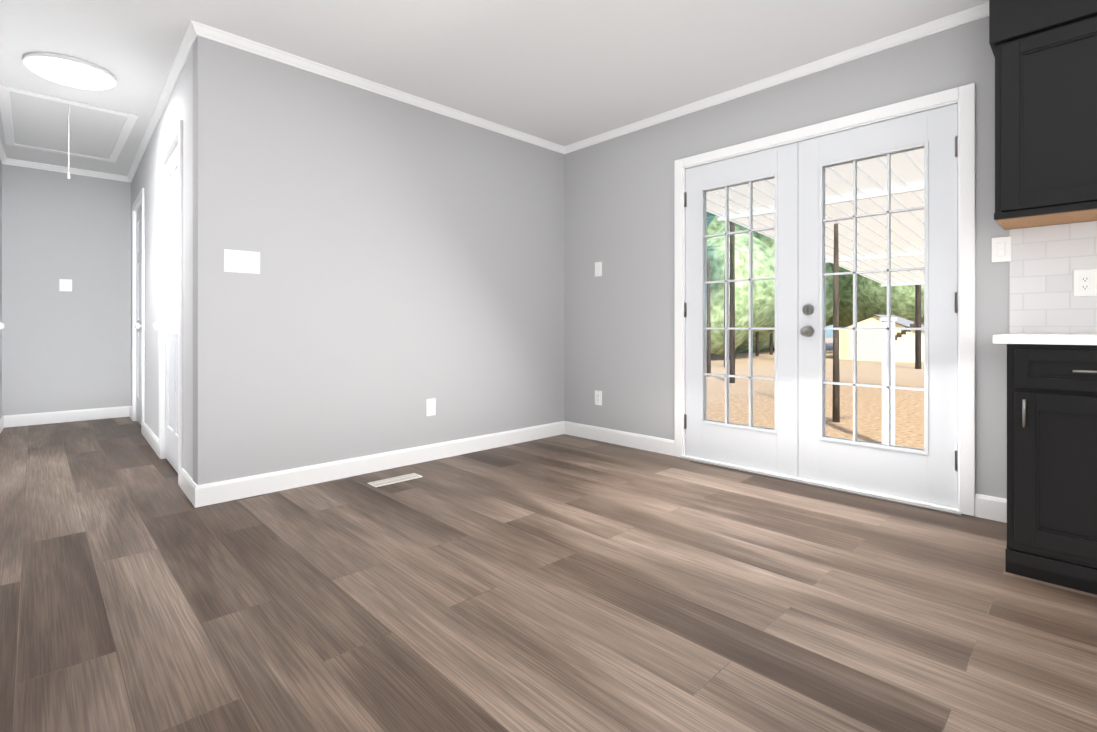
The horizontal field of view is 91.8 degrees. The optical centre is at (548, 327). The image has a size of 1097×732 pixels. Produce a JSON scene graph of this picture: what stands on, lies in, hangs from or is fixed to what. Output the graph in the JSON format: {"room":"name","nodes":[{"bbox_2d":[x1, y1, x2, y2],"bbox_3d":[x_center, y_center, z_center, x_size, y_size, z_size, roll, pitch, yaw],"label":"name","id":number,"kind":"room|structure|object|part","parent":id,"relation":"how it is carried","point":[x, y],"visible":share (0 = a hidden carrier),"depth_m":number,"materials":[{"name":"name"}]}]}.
{"room":"kitchen","nodes":[
{"label":"kitchen","id":0,"kind":"room"},
{"bbox_2d":[0,160,1,417],"bbox_3d":[-3.749,-0.311,3.406,0.238,2.440,3.700,0,0,-44],"label":"wall","id":1,"kind":"structure","parent":0,"point":[0,288],"depth_m":4.72,"materials":[{"name":"grey paint"}]},
{"bbox_2d":[0,140,7,164],"bbox_3d":[-3.682,-1.505,3.446,0.151,0.052,3.730,0,0,-44],"label":"crown molding","id":2,"kind":"structure","parent":1,"relation":"attached to","point":[4,160],"depth_m":4.68,"materials":[{"name":"white paint"}]},
{"bbox_2d":[0,415,7,432],"bbox_3d":[-4.718,0.855,4.573,0.033,0.108,0.533,0,0,-44],"label":"baseboard","id":3,"kind":"structure","parent":1,"relation":"attached to","point":[4,419],"depth_m":4.78,"materials":[{"name":"white paint"}]},
{"bbox_2d":[2,164,130,415],"bbox_3d":[-4.647,-0.311,5.170,1.166,2.440,0.157,0,0,-44],"label":"wall","id":4,"kind":"structure","parent":0,"point":[64,351],"depth_m":5.10,"materials":[{"name":"grey paint"}]},
{"bbox_2d":[8,158,107,178],"bbox_3d":[-4.640,-1.505,5.070,0.690,0.052,0.062,0,0,-44],"label":"crown molding","id":5,"kind":"structure","parent":4,"relation":"attached to","point":[14,162],"depth_m":5.04,"materials":[{"name":"white paint"}]},
{"bbox_2d":[59,279,71,291],"bbox_3d":[-4.617,-0.401,5.088,0.090,0.116,0.012,0,0,-44],"label":"light switch","id":6,"kind":"object","parent":4,"relation":"attached to","point":[65,284],"visible":1,"depth_m":5.09,"materials":[{"name":"white plastic"}]},
{"bbox_2d":[8,406,127,426],"bbox_3d":[-4.601,0.855,5.120,0.923,0.108,0.043,0,0,-44],"label":"baseboard","id":7,"kind":"structure","parent":4,"relation":"attached to","point":[122,411],"depth_m":5.10,"materials":[{"name":"white paint"}]},
{"bbox_2d":[131,47,192,478],"bbox_3d":[-3.018,-0.311,4.151,0.234,2.440,3.580,0,0,-44],"label":"wall","id":8,"kind":"structure","parent":0,"point":[179,106],"depth_m":3.68,"materials":[{"name":"grey paint"}]},
{"bbox_2d":[128,406,131,418],"bbox_3d":[-4.149,0.855,5.298,0.024,0.108,0.282,0,0,-44],"label":"baseboard","id":9,"kind":"structure","parent":8,"relation":"attached to","point":[129,407],"depth_m":5.38,"materials":[{"name":"white paint"}]},
{"bbox_2d":[134,205,140,424],"bbox_3d":[-3.744,-0.112,4.853,0.130,2.018,0.796,0,0,-44],"label":"hall door","id":10,"kind":"structure","parent":8,"relation":"in","point":[137,325],"depth_m":5.04,"materials":[{"name":"white paint"}]},
{"bbox_2d":[132,188,143,432],"bbox_3d":[-3.703,-0.137,4.894,0.165,2.092,0.920,0,0,-44],"label":"door frame","id":11,"kind":"structure","parent":8,"relation":"attached to","point":[139,201],"depth_m":5.15,"materials":[{"name":"white paint"}]},
{"bbox_2d":[142,422,158,456],"bbox_3d":[-3.073,0.855,4.113,0.048,0.108,1.080,0,0,-44],"label":"baseboard","id":12,"kind":"structure","parent":8,"relation":"attached to","point":[149,435],"depth_m":4.08,"materials":[{"name":"white paint"}]},
{"bbox_2d":[153,145,177,472],"bbox_3d":[-2.392,-0.112,3.380,0.109,2.018,0.797,0,0,-44],"label":"hall door","id":13,"kind":"structure","parent":8,"relation":"in","point":[170,325],"depth_m":3.47,"materials":[{"name":"white paint"}]},
{"bbox_2d":[108,20,227,181],"bbox_3d":[-3.023,-1.505,4.042,0.153,0.052,3.730,0,0,-44],"label":"crown molding","id":14,"kind":"structure","parent":8,"relation":"attached to","point":[195,29],"depth_m":3.21,"materials":[{"name":"white paint"}]},
{"bbox_2d":[159,120,182,485],"bbox_3d":[-2.359,-0.137,3.414,0.165,2.092,0.920,0,0,-44],"label":"door frame","id":15,"kind":"structure","parent":8,"relation":"attached to","point":[175,139],"depth_m":3.35,"materials":[{"name":"white paint"}]},
{"bbox_2d":[180,468,193,496],"bbox_3d":[-1.948,0.855,2.872,0.029,0.108,0.430,0,0,-44],"label":"baseboard","id":16,"kind":"structure","parent":8,"relation":"attached to","point":[185,477],"depth_m":2.91,"materials":[{"name":"white paint"}]},
{"bbox_2d":[193,36,563,484],"bbox_3d":[-0.864,-0.311,3.667,2.663,2.440,0.120,0,0,-44],"label":"wall","id":17,"kind":"structure","parent":0,"point":[411,259],"depth_m":3.27,"materials":[{"name":"grey paint"}]},
{"bbox_2d":[224,249,259,273],"bbox_3d":[-1.630,-0.349,2.833,0.172,0.118,0.012,0,0,-44],"label":"light switch","id":18,"kind":"object","parent":17,"relation":"attached to","point":[238,261],"visible":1,"depth_m":2.83,"materials":[{"name":"white plastic"}]},
{"bbox_2d":[188,421,563,507],"bbox_3d":[-0.823,0.855,3.613,2.677,0.108,0.014,0,0,-44],"label":"baseboard","id":19,"kind":"structure","parent":17,"relation":"attached to","point":[249,486],"depth_m":3.24,"materials":[{"name":"white paint"}]},
{"bbox_2d":[224,31,563,153],"bbox_3d":[-0.787,-1.505,3.634,2.490,0.052,0.034,0,0,-44],"label":"crown molding","id":20,"kind":"structure","parent":17,"relation":"attached to","point":[235,41],"depth_m":3.34,"materials":[{"name":"white paint"}]},
{"bbox_2d":[426,398,435,415],"bbox_3d":[-0.803,0.547,3.636,0.072,0.116,0.008,0,0,-44],"label":"outlet","id":21,"kind":"object","parent":17,"relation":"attached to","point":[430,407],"visible":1,"depth_m":3.63,"materials":[{"name":"white plastic"}]},
{"bbox_2d":[0,0,988,175],"bbox_3d":[-1.152,-1.561,1.117,6.864,0.060,10.780,0,0,-44],"label":"ceiling","id":22,"kind":"structure","parent":0,"point":[564,72],"depth_m":2.88,"materials":[{"name":"white paint"}]},
{"bbox_2d":[0,85,137,178],"bbox_3d":[-3.732,-1.276,4.124,0.710,0.510,1.490,0,0,-44],"label":"attic hatch","id":23,"kind":"object","parent":22,"relation":"attached to","point":[37,121],"visible":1,"depth_m":4.00,"materials":[{"name":"white paint"}]},
{"bbox_2d":[23,52,116,89],"bbox_3d":[-2.834,-1.507,3.163,0.416,0.079,0.416,0,0,-44],"label":"flush ceiling light","id":24,"kind":"object","parent":22,"relation":"attached to","point":[67,70],"visible":1,"depth_m":3.08,"materials":[{"name":"white paint"}]},
{"bbox_2d":[0,417,1096,731],"bbox_3d":[-1.152,0.934,1.117,6.864,0.050,10.780,0,0,-44],"label":"floor","id":25,"kind":"structure","parent":0,"point":[564,583],"depth_m":1.74,"materials":[{"name":"laminate"}]},
{"bbox_2d":[367,473,422,486],"bbox_3d":[-0.908,0.905,3.159,0.305,0.008,0.105,0,0,-44],"label":"floor vent","id":26,"kind":"object","parent":25,"relation":"in","point":[393,480],"visible":1,"depth_m":3.14,"materials":[{"name":"metal"}]},
{"bbox_2d":[1001,338,1096,594],"bbox_3d":[2.089,0.485,2.030,0.673,0.848,0.460,0,0,-44],"label":"base cabinet","id":27,"kind":"object","parent":25,"relation":"on","point":[1052,458],"depth_m":1.88,"materials":[{"name":"black wood"}]},
{"bbox_2d":[993,334,1096,343],"bbox_3d":[2.883,0.045,1.209,0.674,0.032,2.820,0,0,-44],"label":"countertop","id":28,"kind":"structure","parent":27,"relation":"on","point":[1032,337],"depth_m":1.89,"materials":[{"name":"white stone"}]},
{"bbox_2d":[564,16,1090,498],"bbox_3d":[2.557,-0.311,2.134,0.120,2.440,7.082,0,0,-44],"label":"wall","id":29,"kind":"structure","parent":0,"point":[618,312],"depth_m":3.81,"materials":[{"name":"grey paint"}]},
{"bbox_2d":[595,390,601,405],"bbox_3d":[0.399,0.567,4.270,0.008,0.116,0.072,0,0,-44],"label":"outlet","id":30,"kind":"object","parent":29,"relation":"attached to","point":[598,397],"visible":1,"depth_m":4.26,"materials":[{"name":"white plastic"}]},
{"bbox_2d":[595,262,601,276],"bbox_3d":[0.398,-0.466,4.269,0.012,0.116,0.072,0,0,-44],"label":"light switch","id":31,"kind":"object","parent":29,"relation":"attached to","point":[598,268],"visible":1,"depth_m":4.26,"materials":[{"name":"white plastic"}]},
{"bbox_2d":[564,421,673,455],"bbox_3d":[0.525,0.855,4.137,0.014,0.108,1.072,0,0,-44],"label":"baseboard","id":32,"kind":"structure","parent":29,"relation":"attached to","point":[633,440],"depth_m":4.09,"materials":[{"name":"white paint"}]},
{"bbox_2d":[684,142,797,476],"bbox_3d":[1.230,-0.105,3.463,0.061,1.997,0.774,0,0,-44],"label":"french door","id":33,"kind":"structure","parent":29,"relation":"in","point":[750,445],"depth_m":3.41,"materials":[{"name":"white paint"}]},
{"bbox_2d":[564,2,988,153],"bbox_3d":[1.121,-1.505,3.507,0.034,0.052,2.870,0,0,-44],"label":"crown molding","id":34,"kind":"structure","parent":29,"relation":"attached to","point":[980,11],"depth_m":3.11,"materials":[{"name":"white paint"}]},
{"bbox_2d":[674,83,974,515],"bbox_3d":[1.514,-0.133,3.197,0.200,2.084,1.667,0,0,-44],"label":"door frame","id":35,"kind":"structure","parent":29,"relation":"attached to","point":[964,95],"depth_m":2.68,"materials":[{"name":"white paint"}]},
{"bbox_3d":[1.514,-0.110,3.197,0.200,2.038,1.575,0,0,-44],"label":"french door jamb","id":36,"kind":"part","parent":35,"relation":"part of","materials":[{"name":"white wood"}]},
{"bbox_2d":[798,104,957,507],"bbox_3d":[1.749,-0.105,2.884,0.123,1.997,0.774,0,0,-44],"label":"french door","id":37,"kind":"structure","parent":29,"relation":"in","point":[928,473],"depth_m":2.84,"materials":[{"name":"white paint"}]},
{"bbox_2d":[992,236,1011,262],"bbox_3d":[2.115,-0.363,2.483,0.012,0.116,0.072,0,0,-44],"label":"light switch","id":38,"kind":"object","parent":29,"relation":"attached to","point":[1001,249],"visible":1,"depth_m":2.48,"materials":[{"name":"white plastic"}]},
{"bbox_2d":[989,0,1096,47],"bbox_3d":[2.978,-1.366,1.355,0.333,0.327,2.838,0,0,-44],"label":"crown molding","id":39,"kind":"structure","parent":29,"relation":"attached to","point":[1008,19],"depth_m":2.17,"materials":[{"name":"black wood"}]},
{"bbox_2d":[991,16,1096,229],"bbox_3d":[2.165,-0.830,2.201,0.326,0.746,0.460,0,0,-44],"label":"upper cabinet","id":40,"kind":"object","parent":29,"relation":"attached to","point":[1044,53],"depth_m":2.15,"materials":[{"name":"black wood"}]},
{"bbox_2d":[1010,221,1096,333],"bbox_3d":[3.116,-0.212,1.464,0.008,0.482,2.802,0,0,-44],"label":"tile backsplash","id":41,"kind":"structure","parent":29,"relation":"attached to","point":[1046,261],"depth_m":2.37,"materials":[{"name":"white tile"}]},
{"bbox_2d":[1073,269,1096,296],"bbox_3d":[2.308,-0.191,2.287,0.008,0.116,0.072,0,0,-44],"label":"outlet","id":42,"kind":"object","parent":41,"relation":"attached to","point":[1084,282],"visible":1,"depth_m":2.29,"materials":[{"name":"white plastic"}]},
{"label":"outside","id":43,"kind":"structure","parent":0,"visible":0},
{"bbox_2d":[707,338,923,448],"bbox_3d":[21.262,1.460,34.409,71.656,0.100,100.000,0,0,-44],"label":"ground","id":44,"kind":"structure","parent":43,"point":[910,402],"depth_m":10.67,"materials":[{"name":"brown soil"}]},
{"bbox_2d":[707,148,923,285],"bbox_3d":[7.029,-0.251,6.713,12.636,3.320,8.000,0,0,-44],"label":"porch canopy","id":45,"kind":"object","parent":44,"relation":"on","point":[762,221],"depth_m":7.42,"materials":[{"name":"metal"}]},
{"bbox_2d":[707,212,923,421],"bbox_3d":[9.057,-6.809,27.809,34.624,19.711,27.755,0,0,-44],"label":"trees","id":46,"kind":"object","parent":44,"relation":"on","point":[902,294],"depth_m":21.43,"materials":[{"name":"green plant"}]},
{"bbox_2d":[832,314,923,361],"bbox_3d":[14.882,0.434,23.500,3.500,1.950,3.300,0,0,-44],"label":"shed","id":47,"kind":"object","parent":44,"relation":"on","point":[870,347],"depth_m":22.45,"materials":[{"name":"beige"}]},
{"bbox_2d":[880,315,923,444],"bbox_3d":[4.223,0.616,6.275,0.584,1.586,0.405,0,0,-44],"label":"post","id":48,"kind":"object","parent":44,"relation":"on","point":[894,337],"depth_m":6.20,"materials":[{"name":"wood"}]}
]}

